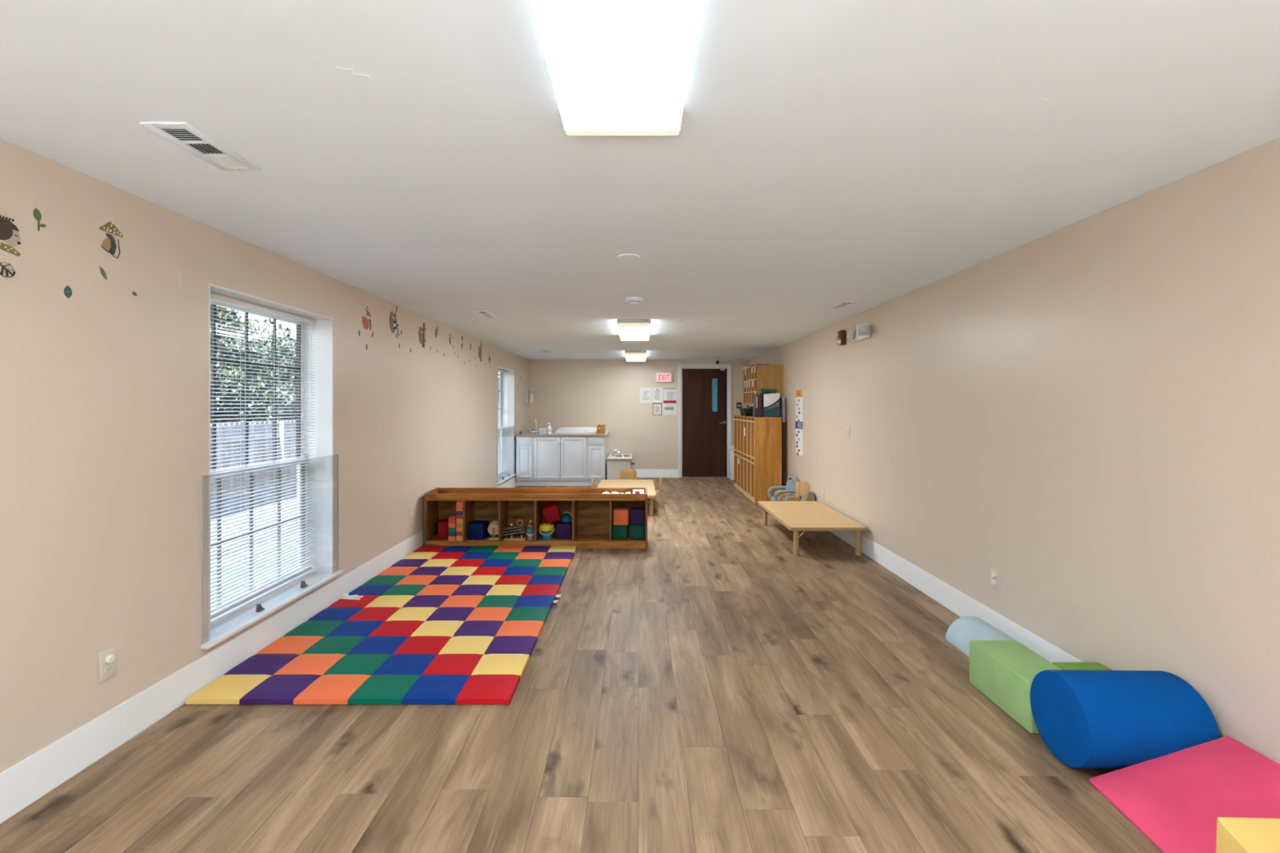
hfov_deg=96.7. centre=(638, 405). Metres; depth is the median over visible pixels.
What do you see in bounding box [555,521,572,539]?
cube
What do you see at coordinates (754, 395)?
folder
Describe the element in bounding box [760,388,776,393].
folder
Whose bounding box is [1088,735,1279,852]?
foam mat
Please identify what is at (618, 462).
sink
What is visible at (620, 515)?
cube
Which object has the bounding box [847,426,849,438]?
light switch
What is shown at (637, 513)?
cube
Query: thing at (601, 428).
wooden caddy
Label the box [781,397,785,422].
holder
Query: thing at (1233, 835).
foam block
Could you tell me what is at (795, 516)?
table
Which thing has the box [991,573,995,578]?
socket
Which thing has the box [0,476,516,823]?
baseboard
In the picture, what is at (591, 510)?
shelf
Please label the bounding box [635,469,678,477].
baseboard
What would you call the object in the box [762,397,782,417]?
mesh basket
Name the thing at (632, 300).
smoke detector
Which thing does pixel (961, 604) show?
baseboard
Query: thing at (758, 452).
cabinet
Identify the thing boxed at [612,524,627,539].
cube
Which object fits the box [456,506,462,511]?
building block
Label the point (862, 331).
emergency light
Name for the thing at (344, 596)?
paper
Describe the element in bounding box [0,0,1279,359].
ceiling
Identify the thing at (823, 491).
wall outlet
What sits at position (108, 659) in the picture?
socket
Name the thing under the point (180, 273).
wall decal
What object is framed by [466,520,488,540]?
cube
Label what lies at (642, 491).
card
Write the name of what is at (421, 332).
wall decal
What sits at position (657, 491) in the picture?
chair
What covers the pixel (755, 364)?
paper stack
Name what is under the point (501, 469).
window blind
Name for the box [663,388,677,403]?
notice sheet
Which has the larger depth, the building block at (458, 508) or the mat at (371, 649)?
the building block at (458, 508)
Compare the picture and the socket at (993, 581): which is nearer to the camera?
the socket at (993, 581)
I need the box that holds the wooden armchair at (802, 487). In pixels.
[778,481,808,501]
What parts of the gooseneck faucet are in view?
spout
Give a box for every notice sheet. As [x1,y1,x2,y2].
[640,387,651,403]
[652,387,662,402]
[653,403,662,414]
[662,404,676,414]
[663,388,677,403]
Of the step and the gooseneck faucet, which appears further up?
the gooseneck faucet
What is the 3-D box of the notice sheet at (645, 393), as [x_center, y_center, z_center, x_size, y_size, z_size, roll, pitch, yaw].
[0.137,-0.208,11.098,0.221,0.299,0.004,0,0,0]
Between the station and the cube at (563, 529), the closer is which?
the cube at (563, 529)
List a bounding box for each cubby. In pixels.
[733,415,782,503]
[743,364,783,404]
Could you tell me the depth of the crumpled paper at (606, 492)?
5.81 m
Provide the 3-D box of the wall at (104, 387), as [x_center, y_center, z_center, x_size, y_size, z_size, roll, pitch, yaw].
[-2.280,0.548,4.250,0.250,3.100,14.100,0,0,0]
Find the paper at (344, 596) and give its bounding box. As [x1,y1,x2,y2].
[340,593,363,599]
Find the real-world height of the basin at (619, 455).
0.020 m
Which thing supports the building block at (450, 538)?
on the shelf
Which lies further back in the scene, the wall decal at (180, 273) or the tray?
the tray
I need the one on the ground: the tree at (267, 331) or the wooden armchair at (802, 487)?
the tree at (267, 331)
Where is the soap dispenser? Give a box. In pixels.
[524,388,533,404]
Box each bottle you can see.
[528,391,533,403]
[547,422,551,434]
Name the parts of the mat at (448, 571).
panel, panel, panel, panel, panel, panel, panel, panel, panel, panel, panel, panel, panel, panel, panel, panel, panel, panel, panel, panel, panel, panel, panel, panel, panel, panel, panel, panel, panel, panel, panel, panel, panel, panel, panel, panel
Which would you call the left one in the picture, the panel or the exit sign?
the exit sign
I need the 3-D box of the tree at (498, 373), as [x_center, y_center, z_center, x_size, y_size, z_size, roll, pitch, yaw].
[-10.930,-0.510,39.395,4.937,4.917,5.122,0,0,-20]
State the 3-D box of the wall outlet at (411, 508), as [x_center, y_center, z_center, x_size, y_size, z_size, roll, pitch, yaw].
[-2.151,1.015,5.377,0.009,0.120,0.072,0,0,0]
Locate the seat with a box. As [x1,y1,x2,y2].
[767,475,800,501]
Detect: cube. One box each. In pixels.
[437,519,448,538]
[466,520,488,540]
[542,501,560,523]
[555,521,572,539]
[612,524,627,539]
[613,507,628,524]
[630,506,644,524]
[630,524,644,539]
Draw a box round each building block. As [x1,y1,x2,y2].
[448,515,456,523]
[448,523,456,527]
[448,526,456,532]
[448,531,456,536]
[448,536,456,541]
[456,500,462,506]
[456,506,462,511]
[456,511,462,515]
[456,515,462,519]
[456,519,462,523]
[456,523,462,527]
[456,527,462,531]
[456,531,462,536]
[456,536,462,541]
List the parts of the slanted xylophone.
board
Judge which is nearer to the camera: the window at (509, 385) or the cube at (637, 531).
the cube at (637, 531)
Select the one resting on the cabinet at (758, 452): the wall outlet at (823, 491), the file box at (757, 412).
the file box at (757, 412)
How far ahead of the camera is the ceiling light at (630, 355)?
9.31 m
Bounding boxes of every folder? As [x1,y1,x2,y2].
[753,394,756,408]
[759,391,768,406]
[759,395,760,408]
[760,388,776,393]
[764,407,778,416]
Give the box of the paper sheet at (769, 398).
[764,393,780,409]
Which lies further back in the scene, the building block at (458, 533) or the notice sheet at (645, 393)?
the notice sheet at (645, 393)
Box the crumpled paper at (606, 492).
[602,491,618,493]
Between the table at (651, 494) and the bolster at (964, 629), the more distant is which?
the table at (651, 494)
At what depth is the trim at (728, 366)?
11.08 m
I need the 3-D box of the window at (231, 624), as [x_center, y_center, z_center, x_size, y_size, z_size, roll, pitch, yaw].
[-2.260,0.291,3.443,0.290,1.817,1.294,0,0,0]
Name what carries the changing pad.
on the countertop
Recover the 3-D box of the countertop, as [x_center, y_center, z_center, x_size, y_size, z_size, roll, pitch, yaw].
[-1.357,0.510,10.473,1.580,0.043,1.245,0,0,0]
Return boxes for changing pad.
[553,426,596,433]
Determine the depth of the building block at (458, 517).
5.60 m
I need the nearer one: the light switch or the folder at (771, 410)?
the light switch
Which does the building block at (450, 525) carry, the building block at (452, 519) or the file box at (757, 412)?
the building block at (452, 519)
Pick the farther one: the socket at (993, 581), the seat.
the seat
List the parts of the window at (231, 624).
sash, sash, sill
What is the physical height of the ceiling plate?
0.010 m
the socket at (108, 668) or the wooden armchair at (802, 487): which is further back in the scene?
the wooden armchair at (802, 487)
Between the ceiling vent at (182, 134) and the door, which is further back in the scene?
the door
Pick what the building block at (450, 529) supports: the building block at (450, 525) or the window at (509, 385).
the building block at (450, 525)
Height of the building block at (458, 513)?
0.038 m
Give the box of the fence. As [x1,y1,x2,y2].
[210,411,499,515]
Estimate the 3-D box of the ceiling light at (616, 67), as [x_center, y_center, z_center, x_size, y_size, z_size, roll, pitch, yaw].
[-0.049,-0.863,1.117,0.354,0.078,1.235,0,0,0]
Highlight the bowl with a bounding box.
[560,511,572,521]
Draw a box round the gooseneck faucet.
[529,417,539,432]
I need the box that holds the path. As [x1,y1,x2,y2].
[210,442,498,570]
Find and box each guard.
[201,454,338,644]
[500,426,515,473]
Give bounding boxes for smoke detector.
[625,297,643,304]
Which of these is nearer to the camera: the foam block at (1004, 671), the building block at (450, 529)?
the foam block at (1004, 671)
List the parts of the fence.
post, rail, rail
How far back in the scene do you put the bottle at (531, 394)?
10.82 m
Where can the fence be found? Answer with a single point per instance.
(289, 421)
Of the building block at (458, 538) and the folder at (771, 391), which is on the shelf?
the building block at (458, 538)
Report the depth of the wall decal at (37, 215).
2.04 m
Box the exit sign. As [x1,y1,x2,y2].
[656,372,672,382]
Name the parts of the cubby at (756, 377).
panel, panel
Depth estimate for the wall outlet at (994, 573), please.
3.42 m
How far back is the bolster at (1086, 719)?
2.12 m
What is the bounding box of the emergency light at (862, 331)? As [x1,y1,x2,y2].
[846,323,870,341]
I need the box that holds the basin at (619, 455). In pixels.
[614,454,631,457]
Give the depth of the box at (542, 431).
9.95 m
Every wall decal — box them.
[0,215,21,256]
[0,262,15,277]
[32,208,46,230]
[63,285,71,298]
[98,221,123,258]
[99,266,106,279]
[177,271,184,287]
[361,306,371,330]
[389,306,399,336]
[418,322,426,347]
[435,325,438,337]
[478,340,481,361]
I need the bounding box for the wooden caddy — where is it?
[596,424,605,434]
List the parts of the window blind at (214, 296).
ladder cord, rail, ladder cord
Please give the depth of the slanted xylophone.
5.67 m
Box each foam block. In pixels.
[969,640,1062,733]
[1216,817,1279,852]
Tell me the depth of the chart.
7.61 m
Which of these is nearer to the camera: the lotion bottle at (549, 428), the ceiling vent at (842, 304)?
the ceiling vent at (842, 304)
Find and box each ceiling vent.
[139,121,261,170]
[473,310,497,318]
[539,350,552,352]
[826,301,857,309]
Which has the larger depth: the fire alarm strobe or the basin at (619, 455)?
the basin at (619, 455)
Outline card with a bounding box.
[632,489,644,493]
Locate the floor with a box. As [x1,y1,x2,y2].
[0,476,1162,852]
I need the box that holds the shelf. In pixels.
[423,487,647,548]
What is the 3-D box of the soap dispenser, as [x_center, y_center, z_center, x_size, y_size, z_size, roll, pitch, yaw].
[-2.075,-0.187,10.860,0.160,0.290,0.120,0,0,0]
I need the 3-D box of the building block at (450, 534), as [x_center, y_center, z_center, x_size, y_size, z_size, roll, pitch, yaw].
[-1.838,1.263,5.630,0.068,0.045,0.068,0,0,0]
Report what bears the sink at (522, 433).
in the countertop
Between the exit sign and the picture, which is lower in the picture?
the picture
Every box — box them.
[539,428,547,434]
[752,408,763,417]
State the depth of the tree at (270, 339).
23.72 m
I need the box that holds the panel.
[807,491,814,501]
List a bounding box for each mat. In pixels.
[185,595,555,704]
[347,546,577,603]
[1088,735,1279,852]
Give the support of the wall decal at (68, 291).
attached to the wall at (104, 387)
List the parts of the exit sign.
red glow panel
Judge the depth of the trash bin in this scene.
10.72 m
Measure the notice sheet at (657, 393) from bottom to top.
0.293 m
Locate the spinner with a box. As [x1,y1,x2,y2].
[487,520,497,539]
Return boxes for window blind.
[210,292,315,623]
[497,368,507,477]
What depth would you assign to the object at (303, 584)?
3.68 m
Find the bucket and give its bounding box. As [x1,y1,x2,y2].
[538,522,555,540]
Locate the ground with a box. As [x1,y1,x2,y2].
[210,460,498,608]
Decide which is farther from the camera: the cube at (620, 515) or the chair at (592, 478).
the chair at (592, 478)
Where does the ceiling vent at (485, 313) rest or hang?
in the ceiling
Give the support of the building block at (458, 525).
on the building block at (458, 529)
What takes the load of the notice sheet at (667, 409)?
attached to the wall at (566, 393)
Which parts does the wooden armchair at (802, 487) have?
bent arm, bent arm, panel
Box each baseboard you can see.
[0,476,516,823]
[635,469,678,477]
[781,488,1082,662]
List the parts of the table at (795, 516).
leg, leg, leg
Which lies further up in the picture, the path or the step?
the path
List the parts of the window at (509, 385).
sash, sash, sill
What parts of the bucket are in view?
handle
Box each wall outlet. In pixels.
[98,645,116,683]
[408,506,413,519]
[821,489,824,501]
[991,567,999,591]
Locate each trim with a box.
[678,364,731,477]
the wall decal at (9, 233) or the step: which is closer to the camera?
the wall decal at (9, 233)
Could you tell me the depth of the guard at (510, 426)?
9.92 m
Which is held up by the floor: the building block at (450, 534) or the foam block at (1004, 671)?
the foam block at (1004, 671)
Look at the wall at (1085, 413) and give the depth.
2.64 m
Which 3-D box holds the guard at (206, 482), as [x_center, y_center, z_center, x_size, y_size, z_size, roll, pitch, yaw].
[-2.149,0.761,3.437,0.010,0.828,1.270,0,0,0]
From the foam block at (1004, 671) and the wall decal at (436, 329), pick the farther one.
the wall decal at (436, 329)
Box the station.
[736,402,741,408]
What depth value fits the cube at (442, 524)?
5.71 m
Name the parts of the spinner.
post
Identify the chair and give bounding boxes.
[591,476,595,487]
[620,469,636,479]
[655,476,662,506]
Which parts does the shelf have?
panel, panel, panel, panel, rail, rail, panel, panel, panel, panel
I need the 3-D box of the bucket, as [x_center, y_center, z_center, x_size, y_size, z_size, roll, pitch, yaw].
[-0.918,1.250,5.680,0.146,0.163,0.146,0,0,42]
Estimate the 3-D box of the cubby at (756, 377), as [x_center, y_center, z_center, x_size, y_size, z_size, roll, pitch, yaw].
[1.950,-0.323,8.985,0.398,0.582,1.070,0,0,0]
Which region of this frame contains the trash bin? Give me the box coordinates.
[727,444,733,479]
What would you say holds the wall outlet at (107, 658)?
attached to the wall at (104, 387)
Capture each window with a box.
[200,283,344,649]
[497,365,516,484]
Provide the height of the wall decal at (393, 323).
0.265 m
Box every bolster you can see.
[945,616,1044,658]
[1030,670,1219,768]
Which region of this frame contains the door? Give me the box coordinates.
[682,368,727,476]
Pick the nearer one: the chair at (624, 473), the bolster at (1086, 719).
the bolster at (1086, 719)
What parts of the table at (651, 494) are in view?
leg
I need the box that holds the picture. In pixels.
[797,422,801,428]
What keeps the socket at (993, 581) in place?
attached to the wall outlet at (994, 573)
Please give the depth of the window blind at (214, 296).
3.39 m
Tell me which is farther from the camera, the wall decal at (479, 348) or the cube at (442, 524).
the wall decal at (479, 348)
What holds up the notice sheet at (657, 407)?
attached to the wall at (566, 393)
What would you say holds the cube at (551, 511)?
on the bucket
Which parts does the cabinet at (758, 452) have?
panel, rail, panel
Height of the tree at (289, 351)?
4.917 m
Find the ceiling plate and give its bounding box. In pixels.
[617,253,639,260]
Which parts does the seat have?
armrest, seat, armrest, backrest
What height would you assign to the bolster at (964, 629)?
0.142 m
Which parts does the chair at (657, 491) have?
leg, backrest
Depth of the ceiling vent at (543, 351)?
9.36 m
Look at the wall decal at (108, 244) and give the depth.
2.32 m
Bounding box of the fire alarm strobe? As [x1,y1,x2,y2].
[835,329,845,345]
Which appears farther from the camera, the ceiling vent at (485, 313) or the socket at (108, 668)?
the ceiling vent at (485, 313)
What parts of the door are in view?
lite frame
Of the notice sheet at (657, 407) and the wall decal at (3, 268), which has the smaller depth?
the wall decal at (3, 268)
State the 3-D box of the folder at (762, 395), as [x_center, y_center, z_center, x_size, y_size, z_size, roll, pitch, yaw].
[1.840,-0.035,8.376,0.160,0.379,0.008,0,0,0]
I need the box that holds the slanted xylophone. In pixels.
[502,519,526,540]
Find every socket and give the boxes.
[104,654,115,663]
[104,664,113,673]
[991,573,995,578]
[991,579,995,585]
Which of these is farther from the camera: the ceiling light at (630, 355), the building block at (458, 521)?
the ceiling light at (630, 355)
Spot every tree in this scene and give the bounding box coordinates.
[210,304,296,424]
[217,330,288,421]
[249,331,296,404]
[497,373,499,411]
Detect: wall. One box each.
[0,138,528,773]
[528,360,748,477]
[748,137,1279,764]
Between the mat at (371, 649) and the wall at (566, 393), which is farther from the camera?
the wall at (566, 393)
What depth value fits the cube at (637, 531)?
5.65 m
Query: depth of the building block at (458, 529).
5.60 m
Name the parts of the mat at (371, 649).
panel, panel, panel, panel, panel, panel, panel, panel, panel, panel, panel, panel, panel, panel, panel, panel, panel, panel, panel, panel, panel, panel, panel, panel, panel, panel, panel, panel, panel, panel, panel, panel, panel, panel, panel, panel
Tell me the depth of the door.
11.13 m
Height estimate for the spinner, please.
0.175 m
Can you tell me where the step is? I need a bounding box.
[1052,662,1111,670]
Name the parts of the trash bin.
lid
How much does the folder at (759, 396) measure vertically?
0.302 m
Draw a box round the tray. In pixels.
[739,408,752,416]
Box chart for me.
[795,389,802,456]
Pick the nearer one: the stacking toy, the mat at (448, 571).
the mat at (448, 571)
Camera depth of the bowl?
5.79 m
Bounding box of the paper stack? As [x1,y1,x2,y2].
[742,364,769,368]
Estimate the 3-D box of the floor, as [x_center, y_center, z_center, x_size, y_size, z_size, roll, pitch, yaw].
[-0.003,1.448,4.325,4.305,0.100,13.850,0,0,0]
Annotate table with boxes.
[597,480,656,515]
[758,501,866,555]
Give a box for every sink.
[522,432,539,434]
[606,453,634,479]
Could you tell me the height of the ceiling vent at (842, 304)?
0.010 m
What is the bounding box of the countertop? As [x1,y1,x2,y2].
[514,431,609,436]
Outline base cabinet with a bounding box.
[515,435,608,485]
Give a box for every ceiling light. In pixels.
[530,0,698,135]
[617,319,650,340]
[624,350,646,361]
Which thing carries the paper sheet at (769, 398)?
in the mesh basket
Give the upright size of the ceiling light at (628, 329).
0.078 m
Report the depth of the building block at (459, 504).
5.60 m
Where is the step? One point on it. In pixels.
(1063, 665)
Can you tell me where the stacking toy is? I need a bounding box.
[525,520,534,540]
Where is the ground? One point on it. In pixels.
(498, 460)
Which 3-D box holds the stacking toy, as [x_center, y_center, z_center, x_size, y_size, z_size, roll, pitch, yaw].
[-1.076,1.234,5.670,0.092,0.194,0.092,0,0,0]
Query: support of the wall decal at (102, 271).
attached to the wall at (104, 387)

